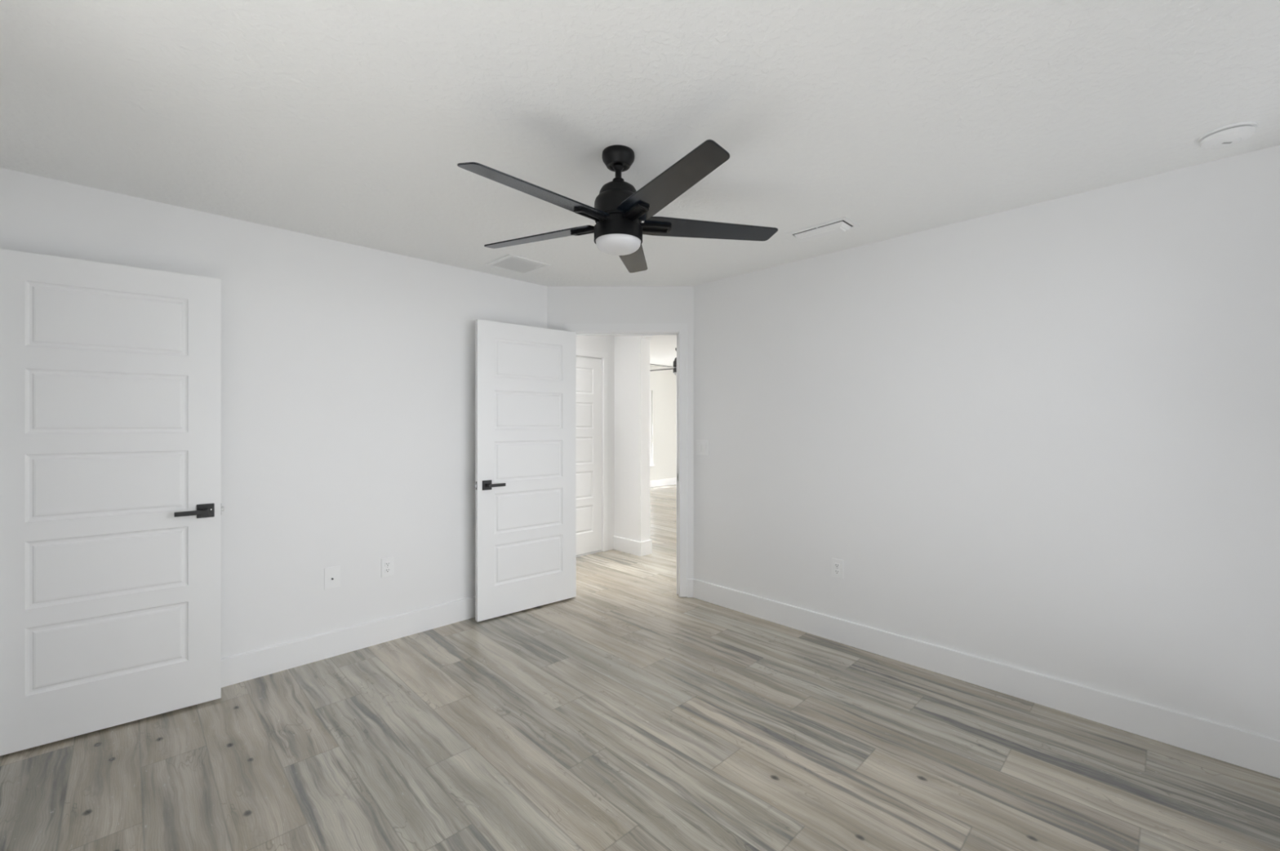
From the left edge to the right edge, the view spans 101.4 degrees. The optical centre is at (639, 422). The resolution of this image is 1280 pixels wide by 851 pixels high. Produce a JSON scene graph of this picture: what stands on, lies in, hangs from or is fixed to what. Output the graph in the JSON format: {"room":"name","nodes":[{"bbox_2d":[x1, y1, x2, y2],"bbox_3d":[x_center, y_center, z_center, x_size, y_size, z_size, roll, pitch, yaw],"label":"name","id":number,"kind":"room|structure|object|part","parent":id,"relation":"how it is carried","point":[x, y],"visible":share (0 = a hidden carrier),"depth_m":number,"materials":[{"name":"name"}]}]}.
{"room":"empty bedroom","nodes":[
{"label":"empty bedroom","id":0,"kind":"room"},
{"bbox_2d":[0,168,546,658],"bbox_3d":[-1.793,0.098,3.164,2.958,2.540,0.115,0,0,-44],"label":"wall","id":1,"kind":"structure","parent":0,"point":[348,371],"depth_m":3.03,"materials":[{"name":"white paint"}]},
{"bbox_2d":[324,565,339,590],"bbox_3d":[-1.800,0.908,3.066,0.082,0.127,0.016,0,0,-44],"label":"cable plate","id":2,"kind":"object","parent":1,"relation":"attached to","point":[331,575],"visible":1,"depth_m":3.07,"materials":[{"name":"white plastic"}]},
{"bbox_2d":[221,595,475,688],"bbox_3d":[-1.726,1.295,3.139,2.789,0.145,0.014,0,0,-44],"label":"baseboard","id":3,"kind":"structure","parent":1,"relation":"attached to","point":[244,667],"depth_m":3.08,"materials":[{"name":"white wood"}]},
{"bbox_2d":[381,556,393,577],"bbox_3d":[-1.582,0.906,3.284,0.074,0.119,0.009,0,0,-44],"label":"wall outlet","id":4,"kind":"object","parent":1,"relation":"attached to","point":[387,564],"visible":1,"depth_m":3.28,"materials":[{"name":"white plastic"}]},
{"bbox_2d":[384,561,390,567],"bbox_3d":[-1.580,0.886,3.282,0.033,0.028,0.004,0,0,-44],"label":"receptacle","id":5,"kind":"object","parent":4,"relation":"attached to","point":[387,564],"depth_m":3.28,"materials":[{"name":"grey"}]},
{"bbox_2d":[384,568,390,573],"bbox_3d":[-1.580,0.925,3.282,0.033,0.028,0.004,0,0,-44],"label":"receptacle","id":6,"kind":"object","parent":4,"relation":"attached to","point":[386,570],"depth_m":3.28,"materials":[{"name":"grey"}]},
{"bbox_2d":[576,335,614,551],"bbox_3d":[-1.057,0.098,4.987,2.070,2.540,0.115,0,0,-44],"label":"wall","id":7,"kind":"structure","parent":0,"point":[604,344],"depth_m":5.63,"materials":[{"name":"white paint"}]},
{"bbox_2d":[576,356,601,557],"bbox_3d":[-0.687,0.346,5.302,0.754,2.040,0.035,0,0,-44],"label":"door","id":8,"kind":"structure","parent":7,"relation":"in","point":[588,371],"depth_m":5.43,"materials":[{"name":"white wood"}]},
{"bbox_2d":[576,349,608,551],"bbox_3d":[-0.705,0.309,5.320,0.896,2.109,0.131,0,0,-44],"label":"trim","id":9,"kind":"structure","parent":7,"relation":"attached to","point":[580,353],"depth_m":5.55,"materials":[{"name":"white wood"}]},
{"bbox_2d":[546,286,693,578],"bbox_3d":[-0.154,0.098,4.176,1.151,2.540,0.115,0,0,1],"label":"wall","id":10,"kind":"structure","parent":0,"point":[565,304],"depth_m":4.12,"materials":[{"name":"white paint"}]},
{"bbox_2d":[474,319,576,622],"bbox_3d":[-0.817,0.326,3.834,0.810,2.060,0.155,0,0,-40],"label":"door","id":11,"kind":"structure","parent":10,"relation":"in","point":[525,486],"depth_m":3.80,"materials":[{"name":"white wood"}]},
{"bbox_3d":[-1.052,0.430,3.605,0.066,0.066,0.009,0,0,-40],"label":"handle","id":12,"kind":"part","parent":11,"relation":"part of","materials":[{"name":"black metal"}]},
{"bbox_3d":[-0.994,0.430,3.615,0.123,0.021,0.051,0,0,-40],"label":"lever","id":13,"kind":"part","parent":11,"relation":"part of","materials":[{"name":"black metal"}]},
{"bbox_2d":[564,323,687,597],"bbox_3d":[-0.111,0.294,4.168,0.964,2.140,0.131,0,0,1],"label":"trim","id":14,"kind":"structure","parent":10,"relation":"attached to","point":[680,330],"depth_m":4.10,"materials":[{"name":"white wood"}]},
{"bbox_2d":[687,578,693,597],"bbox_3d":[0.396,1.295,4.106,0.051,0.145,0.014,0,0,1],"label":"baseboard","id":15,"kind":"structure","parent":10,"relation":"attached to","point":[690,581],"depth_m":4.10,"materials":[{"name":"white wood"}]},
{"bbox_2d":[0,0,1279,286],"bbox_3d":[-0.877,-1.122,2.339,5.520,0.100,5.619,0,0,-44],"label":"ceiling","id":16,"kind":"structure","parent":0,"point":[351,122],"depth_m":1.78,"materials":[{"name":"white paint"}]},
{"bbox_2d":[484,254,551,275],"bbox_3d":[-0.829,-1.069,3.553,0.320,0.007,0.320,0,0,-44],"label":"ceiling vent","id":17,"kind":"object","parent":16,"relation":"in","point":[510,263],"visible":1,"depth_m":3.54,"materials":[{"name":"white metal"}]},
{"bbox_2d":[457,139,777,272],"bbox_3d":[-0.121,-0.874,2.047,1.229,0.396,1.273,0,0,-44],"label":"ceiling fan","id":18,"kind":"object","parent":16,"relation":"hanging from","point":[619,211],"visible":1,"depth_m":2.00,"materials":[{"name":"black metal"}]},
{"bbox_3d":[-0.352,-0.792,1.810,0.568,0.032,0.133,0,0,-44],"label":"blade","id":19,"kind":"part","parent":18,"relation":"part of","materials":[{"name":"black paint"}]},
{"bbox_3d":[-0.434,-0.792,2.239,0.565,0.032,0.127,0,0,23],"label":"blade","id":20,"kind":"part","parent":18,"relation":"part of","materials":[{"name":"black paint"}]},
{"bbox_3d":[-0.086,-0.703,2.084,0.180,0.054,0.180,0,0,-44],"label":"lamp globe","id":21,"kind":"part","parent":18,"relation":"part of","materials":[{"name":"white glass"}]},
{"bbox_3d":[-0.047,-0.792,2.463,0.127,0.032,0.565,0,0,5],"label":"blade","id":22,"kind":"part","parent":18,"relation":"part of","materials":[{"name":"black paint"}]},
{"bbox_3d":[0.105,-0.792,1.754,0.127,0.032,0.565,0,0,-31],"label":"blade","id":23,"kind":"part","parent":18,"relation":"part of","materials":[{"name":"black paint"}]},
{"bbox_3d":[0.286,-0.792,2.164,0.565,0.032,0.127,0,0,-13],"label":"blade","id":24,"kind":"part","parent":18,"relation":"part of","materials":[{"name":"black paint"}]},
{"bbox_2d":[786,217,859,242],"bbox_3d":[1.013,-1.057,2.913,0.176,0.031,0.344,0,0,-44],"label":"ceiling vent","id":25,"kind":"object","parent":16,"relation":"in","point":[842,224],"visible":1,"depth_m":2.87,"materials":[{"name":"white metal"}]},
{"bbox_2d":[1197,121,1257,149],"bbox_3d":[2.170,-1.053,1.937,0.149,0.039,0.149,0,0,-44],"label":"smoke detector","id":26,"kind":"object","parent":16,"relation":"attached to","point":[1230,135],"visible":1,"depth_m":1.91,"materials":[{"name":"white plastic"}]},
{"bbox_2d":[0,484,1279,850],"bbox_3d":[0.930,1.368,6.266,13.900,0.001,8.750,0,0,-44],"label":"floor","id":27,"kind":"structure","parent":0,"point":[627,713],"depth_m":2.16,"materials":[{"name":"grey wood"}]},
{"bbox_2d":[614,335,674,542],"bbox_3d":[0.204,-0.007,5.275,0.135,2.750,8.250,0,0,-44],"label":"wall","id":28,"kind":"structure","parent":0,"point":[632,353],"depth_m":5.47,"materials":[{"name":"white paint"}]},
{"bbox_2d":[613,536,641,556],"bbox_3d":[-0.135,1.295,5.514,0.014,0.145,0.422,0,0,-44],"label":"baseboard","id":29,"kind":"structure","parent":28,"relation":"attached to","point":[622,544],"depth_m":5.50,"materials":[{"name":"white wood"}]},
{"bbox_2d":[641,539,652,556],"bbox_3d":[0.066,1.295,5.426,0.149,0.145,0.014,0,0,-44],"label":"baseboard","id":30,"kind":"structure","parent":28,"relation":"attached to","point":[646,546],"depth_m":5.42,"materials":[{"name":"white wood"}]},
{"bbox_2d":[649,365,676,480],"bbox_3d":[-0.296,0.033,10.665,6.695,2.670,0.150,0,0,-44],"label":"wall","id":31,"kind":"structure","parent":0,"point":[663,384],"depth_m":11.34,"materials":[{"name":"white paint"}]},
{"bbox_2d":[649,391,654,466],"bbox_3d":[-0.220,0.118,10.669,1.380,1.600,0.110,0,0,-44],"label":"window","id":32,"kind":"structure","parent":31,"relation":"in","point":[650,391],"depth_m":11.10,"materials":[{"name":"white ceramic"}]},
{"bbox_2d":[649,477,676,488],"bbox_3d":[-0.239,1.295,10.606,6.695,0.145,0.014,0,0,-44],"label":"baseboard","id":33,"kind":"structure","parent":31,"relation":"attached to","point":[662,482],"depth_m":11.32,"materials":[{"name":"white wood"}]},
{"bbox_2d":[649,335,676,368],"bbox_3d":[2.644,-1.252,7.771,6.845,0.100,8.400,0,0,-44],"label":"ceiling","id":34,"kind":"structure","parent":0,"point":[663,352],"depth_m":8.81,"materials":[{"name":"white paint"}]},
{"bbox_2d":[649,347,676,375],"bbox_3d":[0.572,-0.874,7.532,0.985,0.396,0.985,0,0,-5],"label":"ceiling fan","id":35,"kind":"object","parent":34,"relation":"hanging from","point":[674,367],"visible":0.24,"depth_m":7.49,"materials":[{"name":"brown metal"}]},
{"bbox_3d":[0.274,-0.784,7.770,0.565,0.032,0.127,0,0,38],"label":"blade","id":36,"kind":"part","parent":35,"relation":"part of","materials":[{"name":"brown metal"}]},
{"bbox_2d":[693,145,1279,739],"bbox_3d":[1.554,0.098,3.038,0.115,2.540,3.216,0,0,-44],"label":"wall","id":37,"kind":"structure","parent":0,"point":[1043,437],"depth_m":2.56,"materials":[{"name":"white paint"}]},
{"bbox_2d":[831,558,843,579],"bbox_3d":[1.234,0.913,3.277,0.009,0.119,0.074,0,0,-44],"label":"wall outlet","id":38,"kind":"object","parent":37,"relation":"attached to","point":[837,564],"visible":1,"depth_m":3.27,"materials":[{"name":"white plastic"}]},
{"bbox_2d":[834,563,839,568],"bbox_3d":[1.232,0.893,3.275,0.004,0.028,0.033,0,0,-44],"label":"receptacle","id":39,"kind":"object","parent":38,"relation":"attached to","point":[836,565],"depth_m":3.27,"materials":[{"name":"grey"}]},
{"bbox_2d":[834,569,839,574],"bbox_3d":[1.232,0.932,3.275,0.004,0.028,0.033,0,0,-44],"label":"receptacle","id":40,"kind":"object","parent":38,"relation":"attached to","point":[836,571],"depth_m":3.27,"materials":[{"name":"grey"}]},
{"bbox_2d":[693,578,1279,778],"bbox_3d":[1.486,1.295,3.015,0.014,0.145,3.047,0,0,-44],"label":"baseboard","id":41,"kind":"structure","parent":37,"relation":"attached to","point":[1250,750],"depth_m":2.56,"materials":[{"name":"white wood"}]},
{"bbox_3d":[-1.374,0.098,0.706,0.115,2.540,3.982,0,0,-44],"label":"wall","id":42,"kind":"structure","parent":0,"visible":0},
{"bbox_2d":[0,248,223,755],"bbox_3d":[-2.361,0.324,2.354,0.770,2.064,0.155,0,0,-40],"label":"door","id":43,"kind":"structure","parent":42,"relation":"in","point":[111,508],"depth_m":2.32,"materials":[{"name":"white wood"}]},
{"bbox_3d":[-2.124,0.427,2.483,0.123,0.021,0.051,0,0,-40],"label":"lever","id":44,"kind":"part","parent":43,"relation":"part of","materials":[{"name":"black metal"}]},
{"bbox_3d":[-2.105,0.427,2.539,0.066,0.066,0.009,0,0,-40],"label":"handle","id":45,"kind":"part","parent":43,"relation":"part of","materials":[{"name":"black metal"}]}
]}

